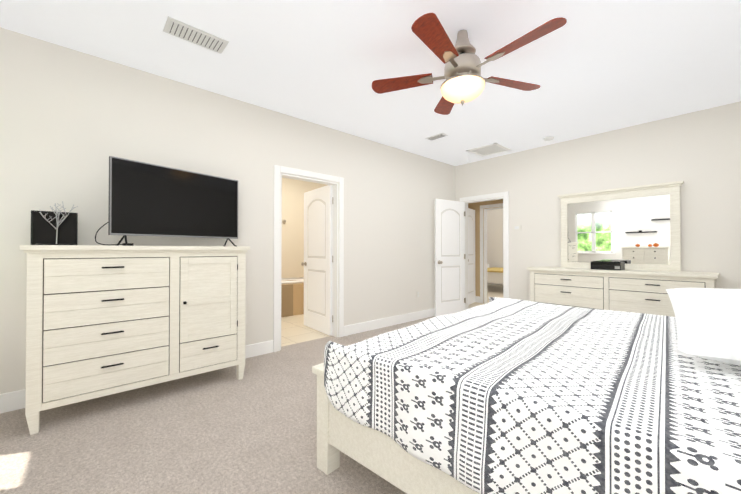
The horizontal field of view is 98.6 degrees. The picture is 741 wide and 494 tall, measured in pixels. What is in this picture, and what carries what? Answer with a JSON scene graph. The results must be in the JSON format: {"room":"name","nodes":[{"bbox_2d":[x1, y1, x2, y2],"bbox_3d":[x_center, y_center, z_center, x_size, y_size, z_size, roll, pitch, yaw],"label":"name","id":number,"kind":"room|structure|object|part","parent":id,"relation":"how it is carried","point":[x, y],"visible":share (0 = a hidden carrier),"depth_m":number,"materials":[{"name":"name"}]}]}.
{"room":"bedroom","nodes":[
{"label":"bedroom","id":0,"kind":"room"},
{"bbox_2d":[0,27,454,393],"bbox_3d":[-0.826,-0.180,3.942,6.640,2.740,0.120,0,-1,-42],"label":"wall","id":1,"kind":"structure","parent":0,"point":[72,121],"depth_m":3.06,"materials":[{"name":"white paint"}]},
{"bbox_2d":[0,340,272,413],"bbox_3d":[-2.125,1.112,2.687,2.745,0.135,0.016,0,-1,-42],"label":"baseboard","id":2,"kind":"structure","parent":1,"relation":"attached to","point":[12,401],"depth_m":2.31,"materials":[{"name":"white"}]},
{"bbox_2d":[273,165,343,351],"bbox_3d":[-0.774,0.130,3.986,0.980,2.120,0.156,0,-1,-42],"label":"door frame","id":3,"kind":"structure","parent":1,"relation":"attached to","point":[278,175],"depth_m":4.05,"materials":[{"name":"white wood"}]},
{"bbox_2d":[301,185,332,335],"bbox_3d":[-0.762,0.176,4.563,0.169,2.015,0.801,0,-1,-38],"label":"bathroom door","id":4,"kind":"structure","parent":1,"relation":"in","point":[318,259],"depth_m":4.50,"materials":[{"name":"white wood"}]},
{"bbox_2d":[344,308,434,335],"bbox_3d":[0.631,1.133,5.125,2.635,0.135,0.030,0,-1,-42],"label":"baseboard","id":5,"kind":"structure","parent":1,"relation":"attached to","point":[394,320],"depth_m":4.78,"materials":[{"name":"white"}]},
{"bbox_2d":[0,284,502,493],"bbox_3d":[1.573,1.248,4.843,11.440,0.100,7.140,0,-1,-42],"label":"floor","id":6,"kind":"structure","parent":0,"point":[227,431],"depth_m":1.95,"materials":[{"name":"carpet"}]},
{"bbox_2d":[20,245,249,434],"bbox_3d":[-1.786,0.586,2.599,1.406,1.185,0.534,0,-1,-42],"label":"chest","id":7,"kind":"object","parent":6,"relation":"on","point":[101,321],"visible":1,"depth_m":2.30,"materials":[{"name":"paint"}]},
{"bbox_2d":[31,210,77,244],"bbox_3d":[-2.302,-0.133,2.328,0.240,0.245,0.084,0,-1,-42],"label":"speaker box","id":8,"kind":"object","parent":7,"relation":"on","point":[43,230],"visible":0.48,"depth_m":2.29,"materials":[{"name":"black plastic"}]},
{"bbox_2d":[35,201,77,244],"bbox_3d":[-2.183,-0.165,2.222,0.212,0.307,0.131,0,-1,-42],"label":"tree sculpture","id":9,"kind":"object","parent":7,"relation":"on","point":[57,219],"visible":0.98,"depth_m":2.22,"materials":[{"name":"silver plastic"}]},
{"bbox_2d":[95,156,237,245],"bbox_3d":[-1.671,-0.339,2.755,0.224,0.666,1.130,0,-1,35],"label":"tv","id":10,"kind":"object","parent":7,"relation":"on","point":[146,199],"visible":0.94,"depth_m":2.68,"materials":[{"name":"black plastic"}]},
{"bbox_2d":[281,277,303,316],"bbox_3d":[-1.486,0.908,6.032,1.800,0.600,0.835,0,-1,-42],"label":"bathtub","id":11,"kind":"object","parent":6,"relation":"on","point":[292,296],"visible":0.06,"depth_m":5.61,"materials":[{"name":"tile"}]},
{"bbox_2d":[487,264,502,283],"bbox_3d":[3.647,0.612,9.366,1.600,1.250,2.100,0,-1,-42],"label":"bed","id":12,"kind":"object","parent":6,"relation":"on","point":[494,274],"visible":0.1,"depth_m":8.60,"materials":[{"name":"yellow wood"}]},
{"bbox_2d":[312,288,740,493],"bbox_3d":[1.260,0.478,1.685,2.323,1.385,2.172,0,-1,43],"label":"bed","id":13,"kind":"object","parent":6,"relation":"on","point":[495,395],"visible":1,"depth_m":1.20,"materials":[{"name":"fabric"}]},
{"bbox_2d":[527,181,718,316],"bbox_3d":[3.019,0.218,4.011,0.514,1.945,1.840,0,-1,-42],"label":"dresser","id":14,"kind":"object","parent":6,"relation":"on","point":[636,230],"visible":0.56,"depth_m":3.97,"materials":[{"name":"paint"}]},
{"bbox_2d":[591,261,624,269],"bbox_3d":[3.007,0.231,4.047,0.224,0.108,0.310,0,-1,-42],"label":"cable box","id":15,"kind":"object","parent":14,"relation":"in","point":[609,265],"visible":1,"depth_m":3.96,"materials":[{"name":"black plastic"}]},
{"bbox_2d":[558,181,683,271],"bbox_3d":[3.161,-0.233,4.140,0.075,1.040,1.300,0,-1,-42],"label":"mirror","id":16,"kind":"object","parent":14,"relation":"on","point":[639,227],"depth_m":4.05,"materials":[{"name":"mirror"}]},
{"bbox_2d":[281,178,326,277],"bbox_3d":[-1.963,-0.160,6.277,3.640,2.740,0.120,0,-1,-42],"label":"wall","id":17,"kind":"structure","parent":0,"point":[292,241],"depth_m":6.54,"materials":[{"name":"beige paint"}]},
{"bbox_2d":[0,0,740,165],"bbox_3d":[0.641,-1.614,2.303,6.640,0.100,4.540,0,-1,-42],"label":"ceiling","id":18,"kind":"structure","parent":0,"point":[591,67],"depth_m":2.63,"materials":[{"name":"white paint"}]},
{"bbox_2d":[163,16,228,53],"bbox_3d":[-1.289,-1.558,2.367,0.400,0.011,0.200,0,-1,-42],"label":"ceiling vent","id":19,"kind":"object","parent":18,"relation":"in","point":[189,33],"visible":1,"depth_m":2.34,"materials":[{"name":"white metal"}]},
{"bbox_2d":[425,133,448,140],"bbox_3d":[0.925,-1.540,4.467,0.150,0.011,0.300,0,-1,-42],"label":"ceiling vent","id":20,"kind":"object","parent":18,"relation":"in","point":[436,136],"visible":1,"depth_m":4.44,"materials":[{"name":"white metal"}]},
{"bbox_2d":[372,13,566,114],"bbox_3d":[0.686,-1.296,2.285,1.318,0.536,1.293,0,-1,-42],"label":"fan","id":21,"kind":"object","parent":18,"relation":"hanging from","point":[463,82],"visible":1,"depth_m":2.22,"materials":[{"name":"brown wood"}]},
{"bbox_3d":[0.671,-1.119,2.325,0.308,0.099,0.308,0,-1,-42],"label":"lamp shade","id":22,"kind":"part","parent":21,"relation":"part of","materials":[{"name":"white glass"}]},
{"bbox_2d":[466,143,511,161],"bbox_3d":[1.874,-1.446,5.054,0.500,0.189,0.500,0,-1,-42],"label":"ceiling vent","id":23,"kind":"object","parent":18,"relation":"in","point":[489,149],"visible":1,"depth_m":5.04,"materials":[{"name":"white metal"}]},
{"bbox_2d":[543,136,553,140],"bbox_3d":[2.522,-1.527,4.507,0.136,0.036,0.136,0,-1,-42],"label":"smoke detector","id":24,"kind":"object","parent":18,"relation":"attached to","point":[549,138],"visible":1,"depth_m":4.48,"materials":[{"name":"white plastic"}]},
{"bbox_2d":[468,199,502,302],"bbox_3d":[2.165,-0.151,7.321,0.120,2.740,4.000,0,-1,-42],"label":"wall","id":25,"kind":"structure","parent":0,"point":[475,206],"depth_m":7.00,"materials":[{"name":"beige paint"}]},
{"bbox_2d":[468,208,475,303],"bbox_3d":[2.091,0.195,6.733,0.169,2.015,0.751,0,-1,34],"label":"door","id":26,"kind":"structure","parent":25,"relation":"in","point":[471,260],"depth_m":6.80,"materials":[{"name":"white wood"}]},
{"bbox_2d":[480,203,502,302],"bbox_3d":[2.769,0.153,6.638,0.156,2.120,0.980,0,-1,-42],"label":"door frame","id":27,"kind":"structure","parent":25,"relation":"attached to","point":[492,206],"depth_m":6.92,"materials":[{"name":"white"}]},
{"bbox_2d":[487,209,502,285],"bbox_3d":[4.842,-0.130,9.698,0.120,2.740,4.000,0,-1,-42],"label":"wall","id":28,"kind":"structure","parent":0,"point":[494,237],"depth_m":10.45,"materials":[{"name":"white paint"}]},
{"bbox_2d":[455,101,740,300],"bbox_3d":[3.119,-0.176,4.410,0.120,2.740,4.420,0,-1,-42],"label":"wall","id":29,"kind":"structure","parent":0,"point":[698,153],"depth_m":4.04,"materials":[{"name":"white paint"}]},
{"bbox_2d":[434,199,465,316],"bbox_3d":[1.417,0.185,5.648,0.746,2.015,0.169,0,-1,-34],"label":"hall door","id":30,"kind":"structure","parent":29,"relation":"in","point":[450,257],"depth_m":5.62,"materials":[{"name":"white painted wood"},{"name":"nickel"}]},
{"bbox_2d":[460,191,508,309],"bbox_3d":[2.023,0.145,5.641,0.156,2.120,0.920,0,-1,-42],"label":"door frame","id":31,"kind":"structure","parent":29,"relation":"attached to","point":[500,195],"depth_m":5.33,"materials":[{"name":"white wood"}]}
]}

